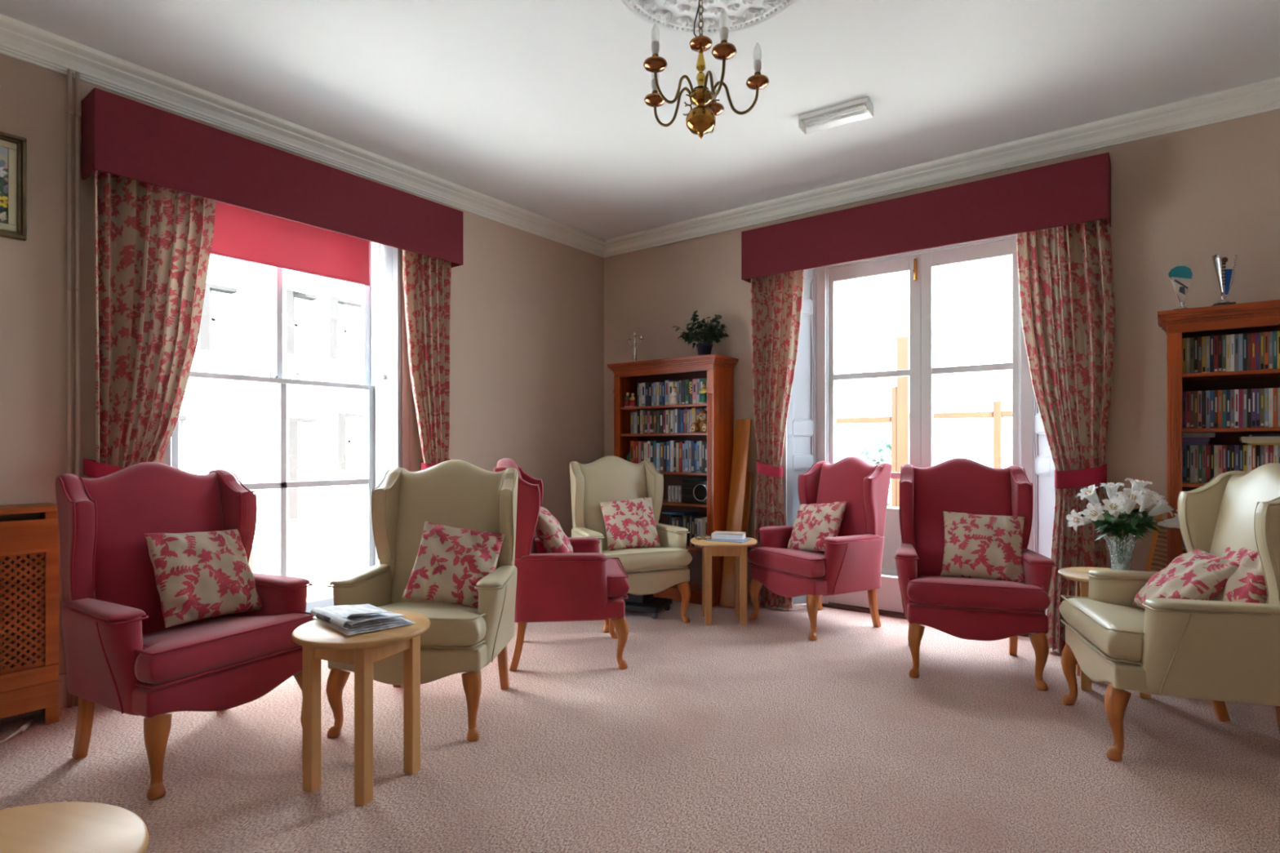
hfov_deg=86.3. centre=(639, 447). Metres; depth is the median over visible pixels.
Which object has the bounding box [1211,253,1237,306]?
trophy
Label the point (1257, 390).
case
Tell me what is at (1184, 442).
book
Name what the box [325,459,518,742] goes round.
armchair
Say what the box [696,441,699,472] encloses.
book
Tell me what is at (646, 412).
book
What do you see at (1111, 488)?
flower
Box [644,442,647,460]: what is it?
book
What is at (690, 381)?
book
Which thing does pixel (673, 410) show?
book
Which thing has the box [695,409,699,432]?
book
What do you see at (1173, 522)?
flower
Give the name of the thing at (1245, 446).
book
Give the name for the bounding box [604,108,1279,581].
wall
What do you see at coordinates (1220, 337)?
book
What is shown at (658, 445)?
book
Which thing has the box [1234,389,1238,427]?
book
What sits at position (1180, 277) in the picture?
trophy
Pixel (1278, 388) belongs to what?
case
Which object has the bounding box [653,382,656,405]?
book
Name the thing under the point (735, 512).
wooden plank
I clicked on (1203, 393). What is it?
case
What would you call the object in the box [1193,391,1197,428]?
case
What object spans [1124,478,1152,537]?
lily
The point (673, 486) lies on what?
case
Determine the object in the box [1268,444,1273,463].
case
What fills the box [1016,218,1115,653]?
window curtain
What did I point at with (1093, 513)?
flower
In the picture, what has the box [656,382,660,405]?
book
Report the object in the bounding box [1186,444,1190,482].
case
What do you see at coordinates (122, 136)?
valance
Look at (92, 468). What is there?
tieback
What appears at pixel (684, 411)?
book
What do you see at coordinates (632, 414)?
book
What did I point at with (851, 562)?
armchair
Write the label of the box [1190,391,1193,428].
case
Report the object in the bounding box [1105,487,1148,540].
lily
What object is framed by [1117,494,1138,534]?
lily
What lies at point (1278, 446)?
case
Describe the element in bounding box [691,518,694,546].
book
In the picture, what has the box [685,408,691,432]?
book
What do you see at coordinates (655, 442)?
book
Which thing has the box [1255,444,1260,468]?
book
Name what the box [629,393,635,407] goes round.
figurine
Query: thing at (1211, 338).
book
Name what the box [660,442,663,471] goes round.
book
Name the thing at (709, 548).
side table
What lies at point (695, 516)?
book
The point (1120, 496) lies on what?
flower
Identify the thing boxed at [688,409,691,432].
book
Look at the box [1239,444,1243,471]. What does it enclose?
book
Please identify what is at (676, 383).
book
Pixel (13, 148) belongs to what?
framed picture
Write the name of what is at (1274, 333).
book
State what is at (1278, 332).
case
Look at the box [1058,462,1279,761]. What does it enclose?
armchair
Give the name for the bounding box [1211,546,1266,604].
cushion
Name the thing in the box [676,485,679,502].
case
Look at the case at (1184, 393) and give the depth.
3.45 m
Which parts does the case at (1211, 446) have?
spine panel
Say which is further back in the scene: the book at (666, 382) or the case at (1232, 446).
the book at (666, 382)
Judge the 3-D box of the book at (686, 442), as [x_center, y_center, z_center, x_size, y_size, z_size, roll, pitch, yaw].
[0.404,0.072,5.295,0.034,0.245,0.161,0,0,37]
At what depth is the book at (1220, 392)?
3.37 m
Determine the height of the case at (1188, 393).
0.188 m
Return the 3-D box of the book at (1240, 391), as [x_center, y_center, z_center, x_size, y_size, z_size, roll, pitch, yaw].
[2.967,-0.187,3.376,0.014,0.188,0.136,0,0,37]
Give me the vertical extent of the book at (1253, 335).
0.185 m
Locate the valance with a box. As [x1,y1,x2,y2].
[81,87,463,267]
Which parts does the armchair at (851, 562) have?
leg, arm, seat, leg, leg, backrest, arm, leg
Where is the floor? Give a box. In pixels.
[0,600,1279,852]
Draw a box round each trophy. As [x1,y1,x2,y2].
[1168,266,1192,310]
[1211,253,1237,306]
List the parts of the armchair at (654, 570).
arm, leg, backrest, seat, arm, leg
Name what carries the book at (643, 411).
on the bookcase at (718, 370)
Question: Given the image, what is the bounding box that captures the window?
[160,240,412,617]
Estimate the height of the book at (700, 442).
0.242 m
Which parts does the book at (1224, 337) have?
spine panel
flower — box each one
[1066,509,1091,531]
[1075,484,1099,505]
[1080,502,1104,520]
[1099,482,1124,497]
[1100,495,1126,518]
[1115,487,1148,514]
[1117,494,1124,513]
[1124,478,1152,495]
[1138,488,1165,511]
[1144,487,1164,498]
[1146,499,1174,516]
[1157,509,1179,528]
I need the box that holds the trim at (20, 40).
[0,13,1279,257]
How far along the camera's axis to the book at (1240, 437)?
3.26 m
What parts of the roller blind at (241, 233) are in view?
pull cord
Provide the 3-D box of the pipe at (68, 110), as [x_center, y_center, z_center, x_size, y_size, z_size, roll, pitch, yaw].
[-2.592,-0.265,3.097,0.041,2.890,0.022,0,0,37]
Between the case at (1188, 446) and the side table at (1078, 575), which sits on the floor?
the side table at (1078, 575)
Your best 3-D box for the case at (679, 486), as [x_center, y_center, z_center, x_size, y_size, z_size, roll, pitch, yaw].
[0.352,0.368,5.373,0.010,0.125,0.141,0,0,37]
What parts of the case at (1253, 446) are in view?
spine panel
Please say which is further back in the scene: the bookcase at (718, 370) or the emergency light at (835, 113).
the bookcase at (718, 370)
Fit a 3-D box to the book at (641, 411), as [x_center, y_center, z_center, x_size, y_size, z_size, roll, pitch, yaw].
[0.055,-0.205,5.596,0.028,0.194,0.150,0,0,37]
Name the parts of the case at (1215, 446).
spine panel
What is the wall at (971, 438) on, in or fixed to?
on the ground
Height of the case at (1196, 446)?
0.188 m
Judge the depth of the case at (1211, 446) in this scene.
3.39 m
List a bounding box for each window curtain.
[94,170,215,705]
[402,249,451,463]
[751,269,804,609]
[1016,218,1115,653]
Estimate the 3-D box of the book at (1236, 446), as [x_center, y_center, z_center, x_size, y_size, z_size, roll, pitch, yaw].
[2.955,0.085,3.385,0.014,0.188,0.136,0,0,37]
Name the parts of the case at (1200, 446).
spine panel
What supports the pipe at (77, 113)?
attached to the wall at (526, 309)
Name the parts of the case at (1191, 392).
spine panel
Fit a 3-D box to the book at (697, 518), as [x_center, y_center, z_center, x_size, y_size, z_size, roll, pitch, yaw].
[0.472,0.651,5.253,0.030,0.216,0.154,0,0,37]
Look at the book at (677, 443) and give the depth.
5.28 m
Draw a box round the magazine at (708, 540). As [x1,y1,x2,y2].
[706,538,750,542]
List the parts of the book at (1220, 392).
spine panel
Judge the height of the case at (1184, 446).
0.188 m
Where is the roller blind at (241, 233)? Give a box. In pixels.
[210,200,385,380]
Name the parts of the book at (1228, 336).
spine panel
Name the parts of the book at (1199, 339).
spine panel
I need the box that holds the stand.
[622,593,671,619]
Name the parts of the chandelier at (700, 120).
drip dish, candle bulb, candle bulb, bulb, drip dish, bulb, arm, arm, dish, chain, candle bulb, bulb, drip dish, arm, drip dish, candle bulb, bulb, arm, candle bulb, drip dish, bulb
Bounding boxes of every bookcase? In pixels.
[607,354,738,607]
[1157,299,1279,565]
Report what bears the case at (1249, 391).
on the bookcase at (1260, 316)
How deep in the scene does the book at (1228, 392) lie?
3.35 m
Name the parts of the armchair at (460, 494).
leg, arm, leg, seat, backrest, leg, arm, leg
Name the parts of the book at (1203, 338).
spine panel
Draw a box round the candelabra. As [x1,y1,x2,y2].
[626,332,644,361]
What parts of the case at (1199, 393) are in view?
spine panel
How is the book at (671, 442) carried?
on the bookcase at (718, 370)
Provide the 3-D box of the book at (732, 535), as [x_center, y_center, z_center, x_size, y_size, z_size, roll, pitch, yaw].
[0.606,0.604,4.650,0.213,0.038,0.150,0,0,17]
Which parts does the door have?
architrave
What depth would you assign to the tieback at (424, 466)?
4.48 m
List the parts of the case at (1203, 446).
spine panel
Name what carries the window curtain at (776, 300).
hanging from the pelmet
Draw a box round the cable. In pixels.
[0,719,32,743]
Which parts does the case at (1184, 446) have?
spine panel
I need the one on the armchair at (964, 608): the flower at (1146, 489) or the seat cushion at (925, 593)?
the seat cushion at (925, 593)
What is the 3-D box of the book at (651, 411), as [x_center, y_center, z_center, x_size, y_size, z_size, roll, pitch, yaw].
[0.131,-0.200,5.535,0.023,0.184,0.145,0,0,37]
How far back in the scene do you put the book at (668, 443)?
5.33 m
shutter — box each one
[164,436,171,466]
[375,242,400,564]
[786,267,816,604]
[1032,388,1054,634]
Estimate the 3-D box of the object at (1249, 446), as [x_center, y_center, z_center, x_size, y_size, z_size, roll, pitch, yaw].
[2.990,0.085,3.354,0.014,0.188,0.136,0,0,37]
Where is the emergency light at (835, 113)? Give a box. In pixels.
[798,96,873,134]
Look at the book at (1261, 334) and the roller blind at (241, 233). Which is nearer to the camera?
the book at (1261, 334)
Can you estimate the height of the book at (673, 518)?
0.208 m
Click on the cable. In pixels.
(24, 727)
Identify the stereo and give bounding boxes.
[681,478,706,504]
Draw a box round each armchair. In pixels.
[55,462,315,800]
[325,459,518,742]
[493,457,629,671]
[568,455,692,633]
[747,456,891,640]
[894,457,1057,691]
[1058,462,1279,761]
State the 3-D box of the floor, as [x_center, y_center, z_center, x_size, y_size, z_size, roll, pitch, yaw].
[0.331,1.240,2.633,5.290,0.120,5.320,0,0,37]
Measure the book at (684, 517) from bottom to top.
0.229 m
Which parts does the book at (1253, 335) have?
spine panel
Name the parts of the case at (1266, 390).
spine panel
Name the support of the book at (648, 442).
on the bookcase at (718, 370)
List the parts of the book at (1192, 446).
spine panel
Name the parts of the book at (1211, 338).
spine panel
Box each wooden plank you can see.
[720,418,751,608]
[742,471,752,537]
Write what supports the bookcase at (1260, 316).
on the floor
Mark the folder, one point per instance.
(676, 512)
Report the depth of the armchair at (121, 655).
2.57 m
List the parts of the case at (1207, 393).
spine panel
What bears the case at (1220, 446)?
on the bookcase at (1260, 316)
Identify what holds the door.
in the wall at (1187, 197)
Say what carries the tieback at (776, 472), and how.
attached to the window curtain at (776, 300)
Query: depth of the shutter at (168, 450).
3.42 m
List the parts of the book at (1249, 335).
spine panel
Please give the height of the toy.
0.169 m
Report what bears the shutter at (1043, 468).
attached to the wall at (1187, 197)
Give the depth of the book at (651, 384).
5.47 m
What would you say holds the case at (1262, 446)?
on the bookcase at (1260, 316)
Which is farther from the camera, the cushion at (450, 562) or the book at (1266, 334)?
the book at (1266, 334)
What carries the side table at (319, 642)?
on the floor
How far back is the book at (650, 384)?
5.48 m
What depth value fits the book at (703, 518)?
5.15 m
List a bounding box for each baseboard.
[0,672,75,723]
[746,581,1058,649]
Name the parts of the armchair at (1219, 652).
leg, seat, leg, arm, arm, leg, backrest, leg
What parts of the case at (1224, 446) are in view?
spine panel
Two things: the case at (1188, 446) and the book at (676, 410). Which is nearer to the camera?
the case at (1188, 446)
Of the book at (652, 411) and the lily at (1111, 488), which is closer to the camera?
the lily at (1111, 488)
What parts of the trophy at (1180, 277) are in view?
rod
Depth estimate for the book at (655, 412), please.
5.45 m
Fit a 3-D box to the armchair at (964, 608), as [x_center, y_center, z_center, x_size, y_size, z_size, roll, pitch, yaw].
[1.786,0.624,3.725,0.760,1.121,0.720,0,0,18]
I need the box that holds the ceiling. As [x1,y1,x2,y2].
[0,0,1279,239]
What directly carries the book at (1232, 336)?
on the bookcase at (1260, 316)
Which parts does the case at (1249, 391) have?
spine panel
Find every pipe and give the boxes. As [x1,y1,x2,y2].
[66,68,72,708]
[74,71,80,706]
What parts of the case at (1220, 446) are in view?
spine panel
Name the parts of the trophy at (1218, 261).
blue panel, beaded handle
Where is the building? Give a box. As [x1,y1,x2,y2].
[178,253,364,574]
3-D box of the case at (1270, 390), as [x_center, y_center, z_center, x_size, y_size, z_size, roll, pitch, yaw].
[3.051,-0.187,3.309,0.014,0.188,0.136,0,0,37]
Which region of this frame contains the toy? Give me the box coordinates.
[690,410,706,432]
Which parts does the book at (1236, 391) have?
spine panel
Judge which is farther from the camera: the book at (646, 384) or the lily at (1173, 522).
the book at (646, 384)
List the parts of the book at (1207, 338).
spine panel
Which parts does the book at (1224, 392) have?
spine panel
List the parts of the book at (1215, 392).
spine panel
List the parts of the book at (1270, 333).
spine panel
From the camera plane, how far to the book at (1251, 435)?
3.24 m
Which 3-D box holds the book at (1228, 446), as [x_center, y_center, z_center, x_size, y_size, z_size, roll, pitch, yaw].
[2.929,0.085,3.402,0.014,0.188,0.136,0,0,37]
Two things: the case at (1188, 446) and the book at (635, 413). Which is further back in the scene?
the book at (635, 413)
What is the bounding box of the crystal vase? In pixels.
[1103,533,1138,570]
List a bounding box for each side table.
[0,801,148,852]
[291,610,430,806]
[690,535,757,625]
[1057,567,1151,699]
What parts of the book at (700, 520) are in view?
spine panel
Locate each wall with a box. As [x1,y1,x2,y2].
[0,53,604,673]
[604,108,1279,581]
[835,406,1012,504]
[881,506,902,576]
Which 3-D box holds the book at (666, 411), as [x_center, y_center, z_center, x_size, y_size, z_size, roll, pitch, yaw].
[0.255,-0.201,5.433,0.027,0.185,0.141,0,0,37]
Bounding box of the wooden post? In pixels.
[835,335,1012,506]
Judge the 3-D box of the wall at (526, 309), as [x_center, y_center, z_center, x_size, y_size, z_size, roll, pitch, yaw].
[-1.963,-0.310,4.242,0.350,2.980,5.650,0,0,37]
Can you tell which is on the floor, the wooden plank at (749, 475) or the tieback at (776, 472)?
the wooden plank at (749, 475)
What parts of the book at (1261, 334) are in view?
spine panel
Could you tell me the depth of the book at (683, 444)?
5.25 m
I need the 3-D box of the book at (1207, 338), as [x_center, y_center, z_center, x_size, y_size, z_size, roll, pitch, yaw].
[2.868,-0.459,3.450,0.014,0.185,0.136,0,0,37]
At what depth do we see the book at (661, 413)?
5.41 m
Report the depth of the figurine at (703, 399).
5.12 m
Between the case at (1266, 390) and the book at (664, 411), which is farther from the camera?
the book at (664, 411)
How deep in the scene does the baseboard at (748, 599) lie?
5.20 m
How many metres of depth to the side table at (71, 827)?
1.12 m
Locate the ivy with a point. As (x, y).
(708, 334)
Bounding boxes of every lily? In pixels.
[1066,509,1123,541]
[1075,484,1128,536]
[1080,502,1129,533]
[1099,482,1125,527]
[1100,495,1132,533]
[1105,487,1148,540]
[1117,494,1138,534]
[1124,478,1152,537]
[1126,488,1165,537]
[1134,487,1164,536]
[1135,509,1179,536]
[1136,499,1174,537]
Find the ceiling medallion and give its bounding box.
[620,0,796,35]
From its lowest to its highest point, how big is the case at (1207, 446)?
0.188 m
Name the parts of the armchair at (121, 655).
leg, arm, backrest, leg, seat, arm, leg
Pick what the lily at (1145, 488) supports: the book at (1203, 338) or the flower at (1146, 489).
the flower at (1146, 489)
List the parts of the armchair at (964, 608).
arm, leg, backrest, seat, leg, arm, leg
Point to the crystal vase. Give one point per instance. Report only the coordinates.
(1121, 552)
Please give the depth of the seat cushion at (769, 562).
4.40 m
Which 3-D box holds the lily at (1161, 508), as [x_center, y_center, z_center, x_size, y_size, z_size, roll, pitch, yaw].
[2.515,0.413,3.383,0.225,0.336,0.188,0,0,8]
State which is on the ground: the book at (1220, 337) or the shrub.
the shrub
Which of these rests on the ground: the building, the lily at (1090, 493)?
the building
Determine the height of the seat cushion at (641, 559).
0.176 m
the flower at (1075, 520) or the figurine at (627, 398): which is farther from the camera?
the figurine at (627, 398)
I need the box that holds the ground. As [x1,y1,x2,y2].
[270,560,364,600]
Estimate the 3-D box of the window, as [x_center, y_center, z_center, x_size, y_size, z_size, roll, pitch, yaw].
[-2.094,-0.163,4.033,0.356,2.685,1.480,0,0,37]
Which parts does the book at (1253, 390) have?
spine panel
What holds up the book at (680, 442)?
on the bookcase at (718, 370)
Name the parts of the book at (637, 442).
spine panel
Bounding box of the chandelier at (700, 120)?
[643,0,768,138]
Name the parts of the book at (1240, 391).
spine panel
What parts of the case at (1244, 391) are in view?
spine panel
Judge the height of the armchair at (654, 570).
1.121 m
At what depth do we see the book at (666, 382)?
5.38 m
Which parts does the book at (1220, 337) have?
spine panel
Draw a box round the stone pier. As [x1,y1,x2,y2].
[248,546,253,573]
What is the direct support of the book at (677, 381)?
on the bookcase at (718, 370)
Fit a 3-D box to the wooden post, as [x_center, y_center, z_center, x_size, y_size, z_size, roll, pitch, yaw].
[2.557,0.225,5.916,3.600,2.410,0.100,0,0,37]
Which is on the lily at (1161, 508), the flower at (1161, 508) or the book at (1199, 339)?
the flower at (1161, 508)
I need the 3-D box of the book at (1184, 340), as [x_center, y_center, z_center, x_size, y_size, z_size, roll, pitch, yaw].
[2.793,-0.459,3.505,0.014,0.185,0.136,0,0,37]
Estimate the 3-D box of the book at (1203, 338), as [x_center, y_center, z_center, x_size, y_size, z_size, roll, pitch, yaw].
[2.854,-0.459,3.458,0.014,0.185,0.136,0,0,37]
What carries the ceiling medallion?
attached to the ceiling
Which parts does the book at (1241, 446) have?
spine panel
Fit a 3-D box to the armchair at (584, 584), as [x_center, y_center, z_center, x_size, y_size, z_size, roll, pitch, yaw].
[-0.451,0.624,3.893,0.720,1.121,0.760,0,0,-7]
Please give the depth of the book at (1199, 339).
3.42 m
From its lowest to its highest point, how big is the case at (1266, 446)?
0.188 m
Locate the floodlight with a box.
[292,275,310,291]
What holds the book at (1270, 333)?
on the bookcase at (1260, 316)
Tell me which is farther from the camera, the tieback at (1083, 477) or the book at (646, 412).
the book at (646, 412)
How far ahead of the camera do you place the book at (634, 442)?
5.54 m
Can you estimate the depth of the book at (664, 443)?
5.36 m
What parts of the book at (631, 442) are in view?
spine panel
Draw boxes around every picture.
[0,131,26,240]
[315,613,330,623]
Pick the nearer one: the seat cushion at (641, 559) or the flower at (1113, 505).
the flower at (1113, 505)
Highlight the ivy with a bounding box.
[671,311,728,355]
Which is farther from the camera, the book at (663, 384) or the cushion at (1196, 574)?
the book at (663, 384)
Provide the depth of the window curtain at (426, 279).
4.52 m
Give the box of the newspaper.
[310,604,415,635]
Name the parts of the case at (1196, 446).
spine panel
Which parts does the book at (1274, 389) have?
spine panel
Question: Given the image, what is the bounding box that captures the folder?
[662,510,697,515]
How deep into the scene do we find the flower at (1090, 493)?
3.38 m
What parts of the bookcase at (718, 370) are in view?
panel, shelf, shelf, panel, cornice, shelf, shelf, shelf, shelf, panel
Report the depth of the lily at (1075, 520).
3.36 m
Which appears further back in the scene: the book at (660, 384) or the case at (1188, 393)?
the book at (660, 384)
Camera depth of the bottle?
5.61 m
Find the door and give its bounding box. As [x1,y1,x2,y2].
[781,234,1057,649]
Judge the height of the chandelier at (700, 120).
0.630 m
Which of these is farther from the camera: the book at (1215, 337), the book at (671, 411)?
the book at (671, 411)
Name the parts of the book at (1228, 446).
spine panel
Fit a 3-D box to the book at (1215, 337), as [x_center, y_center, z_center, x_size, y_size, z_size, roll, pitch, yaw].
[2.891,-0.459,3.430,0.014,0.185,0.136,0,0,37]
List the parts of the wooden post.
rail, post, post, rail, post, rail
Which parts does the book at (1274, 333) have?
spine panel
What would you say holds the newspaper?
on the side table at (319, 642)
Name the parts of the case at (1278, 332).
spine panel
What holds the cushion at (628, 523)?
on the armchair at (654, 570)
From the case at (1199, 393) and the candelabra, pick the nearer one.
the case at (1199, 393)
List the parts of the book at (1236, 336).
spine panel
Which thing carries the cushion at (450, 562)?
on the armchair at (460, 494)
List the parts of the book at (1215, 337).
spine panel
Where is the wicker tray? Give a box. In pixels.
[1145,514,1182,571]
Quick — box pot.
[696,342,712,355]
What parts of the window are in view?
sash, sash, architrave, frame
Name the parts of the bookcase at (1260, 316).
shelf, shelf, cornice, shelf, shelf, panel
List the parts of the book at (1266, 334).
spine panel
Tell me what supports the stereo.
on the bookcase at (718, 370)
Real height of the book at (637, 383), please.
0.194 m
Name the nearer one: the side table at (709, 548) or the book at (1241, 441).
the book at (1241, 441)
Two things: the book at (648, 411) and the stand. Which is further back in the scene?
the book at (648, 411)
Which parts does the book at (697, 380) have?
spine panel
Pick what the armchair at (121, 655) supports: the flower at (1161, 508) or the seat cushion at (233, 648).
the seat cushion at (233, 648)
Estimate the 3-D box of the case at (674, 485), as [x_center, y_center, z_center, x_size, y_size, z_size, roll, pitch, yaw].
[0.268,0.368,5.441,0.010,0.125,0.141,0,0,37]
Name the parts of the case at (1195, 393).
spine panel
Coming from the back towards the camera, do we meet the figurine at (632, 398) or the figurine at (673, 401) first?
the figurine at (632, 398)
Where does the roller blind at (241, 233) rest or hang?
attached to the window
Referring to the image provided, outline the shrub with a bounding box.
[856,434,891,506]
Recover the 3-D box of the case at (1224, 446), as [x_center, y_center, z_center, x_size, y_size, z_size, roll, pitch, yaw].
[2.917,0.085,3.412,0.015,0.188,0.136,0,0,37]
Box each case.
[667,484,676,502]
[671,484,681,502]
[673,485,675,502]
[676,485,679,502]
[679,486,680,502]
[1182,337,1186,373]
[1182,391,1186,428]
[1182,444,1186,482]
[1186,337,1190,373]
[1186,391,1190,428]
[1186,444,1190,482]
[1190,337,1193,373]
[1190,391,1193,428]
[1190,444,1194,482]
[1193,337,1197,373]
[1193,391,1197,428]
[1194,444,1198,482]
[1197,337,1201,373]
[1197,391,1201,428]
[1198,444,1202,483]
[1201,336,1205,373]
[1201,391,1205,428]
[1202,444,1205,483]
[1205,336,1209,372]
[1205,390,1209,428]
[1205,444,1209,483]
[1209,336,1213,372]
[1209,390,1213,428]
[1209,444,1213,480]
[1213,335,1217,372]
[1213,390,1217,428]
[1213,444,1217,476]
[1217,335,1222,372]
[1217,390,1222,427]
[1217,444,1222,474]
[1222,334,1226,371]
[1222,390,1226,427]
[1222,444,1226,473]
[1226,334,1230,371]
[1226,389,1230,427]
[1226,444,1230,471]
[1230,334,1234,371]
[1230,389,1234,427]
[1230,444,1234,471]
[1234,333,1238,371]
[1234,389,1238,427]
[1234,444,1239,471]
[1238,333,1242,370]
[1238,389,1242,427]
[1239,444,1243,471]
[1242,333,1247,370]
[1242,389,1247,427]
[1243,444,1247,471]
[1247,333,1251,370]
[1247,388,1251,427]
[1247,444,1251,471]
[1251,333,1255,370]
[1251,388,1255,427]
[1251,444,1255,471]
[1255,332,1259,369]
[1255,388,1259,427]
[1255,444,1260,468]
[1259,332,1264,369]
[1259,388,1264,427]
[1260,444,1264,466]
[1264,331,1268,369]
[1264,388,1268,427]
[1264,444,1268,464]
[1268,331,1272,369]
[1268,387,1272,427]
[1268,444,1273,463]
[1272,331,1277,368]
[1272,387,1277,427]
[1273,444,1277,463]
[1277,330,1279,368]
[1277,387,1279,427]
[1277,444,1279,463]
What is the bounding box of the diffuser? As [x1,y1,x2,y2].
[803,103,866,126]
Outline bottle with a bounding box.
[626,452,630,462]
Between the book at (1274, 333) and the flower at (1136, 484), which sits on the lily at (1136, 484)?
the flower at (1136, 484)
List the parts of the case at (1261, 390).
spine panel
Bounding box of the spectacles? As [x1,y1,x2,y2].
[695,534,711,540]
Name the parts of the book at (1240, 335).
spine panel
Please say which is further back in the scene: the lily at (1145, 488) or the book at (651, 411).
the book at (651, 411)
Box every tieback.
[83,457,125,478]
[421,458,449,470]
[756,460,782,477]
[1054,463,1106,488]
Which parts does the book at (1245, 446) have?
spine panel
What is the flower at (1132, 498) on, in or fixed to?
on the lily at (1132, 498)
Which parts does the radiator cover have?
grille panel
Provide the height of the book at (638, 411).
0.193 m
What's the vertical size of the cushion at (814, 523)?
0.361 m
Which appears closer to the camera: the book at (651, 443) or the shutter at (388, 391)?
the shutter at (388, 391)
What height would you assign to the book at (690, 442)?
0.241 m
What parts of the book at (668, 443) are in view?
spine panel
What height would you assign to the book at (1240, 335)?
0.185 m
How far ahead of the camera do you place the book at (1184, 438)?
3.40 m
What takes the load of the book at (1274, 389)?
on the bookcase at (1260, 316)
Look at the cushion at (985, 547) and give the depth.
3.67 m
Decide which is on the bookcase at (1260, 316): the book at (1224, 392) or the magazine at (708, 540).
the book at (1224, 392)
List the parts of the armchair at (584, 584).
backrest, leg, arm, arm, leg, seat, leg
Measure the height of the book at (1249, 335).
0.185 m
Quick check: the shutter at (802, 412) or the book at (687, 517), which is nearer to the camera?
the shutter at (802, 412)
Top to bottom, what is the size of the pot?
0.094 m
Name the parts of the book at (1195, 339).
spine panel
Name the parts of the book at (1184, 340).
spine panel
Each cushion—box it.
[133,613,314,684]
[144,528,262,627]
[377,602,486,646]
[401,521,504,608]
[535,506,573,553]
[600,497,661,551]
[601,547,692,571]
[605,559,629,598]
[747,546,825,577]
[786,501,846,551]
[906,575,1050,612]
[940,511,1025,583]
[1058,598,1145,662]
[1133,549,1239,609]
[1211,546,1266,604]
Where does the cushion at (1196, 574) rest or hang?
on the armchair at (1219, 652)
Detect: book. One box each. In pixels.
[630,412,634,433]
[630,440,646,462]
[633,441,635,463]
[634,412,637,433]
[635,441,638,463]
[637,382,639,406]
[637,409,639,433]
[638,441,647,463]
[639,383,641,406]
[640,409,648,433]
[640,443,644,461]
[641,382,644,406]
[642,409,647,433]
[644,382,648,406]
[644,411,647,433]
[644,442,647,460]
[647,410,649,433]
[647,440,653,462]
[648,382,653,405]
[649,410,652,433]
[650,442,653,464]
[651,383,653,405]
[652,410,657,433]
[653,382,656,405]
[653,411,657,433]
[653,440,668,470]
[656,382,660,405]
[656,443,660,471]
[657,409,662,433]
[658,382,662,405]
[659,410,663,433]
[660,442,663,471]
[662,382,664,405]
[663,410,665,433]
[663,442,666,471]
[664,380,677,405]
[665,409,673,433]
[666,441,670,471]
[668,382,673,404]
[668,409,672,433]
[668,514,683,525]
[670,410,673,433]
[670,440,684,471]
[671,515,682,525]
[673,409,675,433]
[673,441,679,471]
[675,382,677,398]
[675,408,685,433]
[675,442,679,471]
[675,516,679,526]
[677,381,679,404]
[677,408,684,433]
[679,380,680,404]
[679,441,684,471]
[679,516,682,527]
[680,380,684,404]
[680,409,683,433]
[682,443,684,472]
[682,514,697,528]
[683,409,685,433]
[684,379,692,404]
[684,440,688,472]
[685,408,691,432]
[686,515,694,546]
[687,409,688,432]
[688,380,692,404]
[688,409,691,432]
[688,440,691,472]
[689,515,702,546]
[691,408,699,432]
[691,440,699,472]
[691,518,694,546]
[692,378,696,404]
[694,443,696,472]
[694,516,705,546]
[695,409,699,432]
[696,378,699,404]
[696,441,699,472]
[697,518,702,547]
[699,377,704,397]
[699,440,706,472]
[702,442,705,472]
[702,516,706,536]
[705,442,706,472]
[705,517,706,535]
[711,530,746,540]
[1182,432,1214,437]
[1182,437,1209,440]
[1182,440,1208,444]
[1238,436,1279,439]
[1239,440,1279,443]
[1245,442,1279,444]
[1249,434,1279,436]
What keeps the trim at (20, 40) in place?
attached to the wall at (526, 309)
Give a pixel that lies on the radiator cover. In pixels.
(27, 685)
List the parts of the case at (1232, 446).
spine panel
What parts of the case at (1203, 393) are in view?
spine panel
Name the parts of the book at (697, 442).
spine panel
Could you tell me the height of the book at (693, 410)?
0.191 m
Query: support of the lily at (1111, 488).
in the crystal vase
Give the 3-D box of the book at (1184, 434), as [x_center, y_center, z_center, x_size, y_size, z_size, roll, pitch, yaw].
[2.823,-0.061,3.452,0.125,0.022,0.152,0,0,37]
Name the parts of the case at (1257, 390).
spine panel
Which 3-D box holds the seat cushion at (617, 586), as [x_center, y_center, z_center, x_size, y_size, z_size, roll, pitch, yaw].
[-0.354,0.769,3.905,0.524,0.176,0.640,0,0,-7]
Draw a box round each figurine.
[624,392,630,407]
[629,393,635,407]
[669,386,678,404]
[698,382,706,404]
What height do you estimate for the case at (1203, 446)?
0.188 m
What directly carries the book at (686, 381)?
on the bookcase at (718, 370)
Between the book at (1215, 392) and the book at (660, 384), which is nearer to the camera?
the book at (1215, 392)
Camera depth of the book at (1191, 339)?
3.43 m
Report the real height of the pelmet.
0.355 m
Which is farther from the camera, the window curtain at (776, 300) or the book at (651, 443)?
the book at (651, 443)
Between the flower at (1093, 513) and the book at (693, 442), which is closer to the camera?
the flower at (1093, 513)
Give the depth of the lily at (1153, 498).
3.29 m
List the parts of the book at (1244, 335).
spine panel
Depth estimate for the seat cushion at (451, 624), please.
2.75 m
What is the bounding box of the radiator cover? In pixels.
[0,502,59,724]

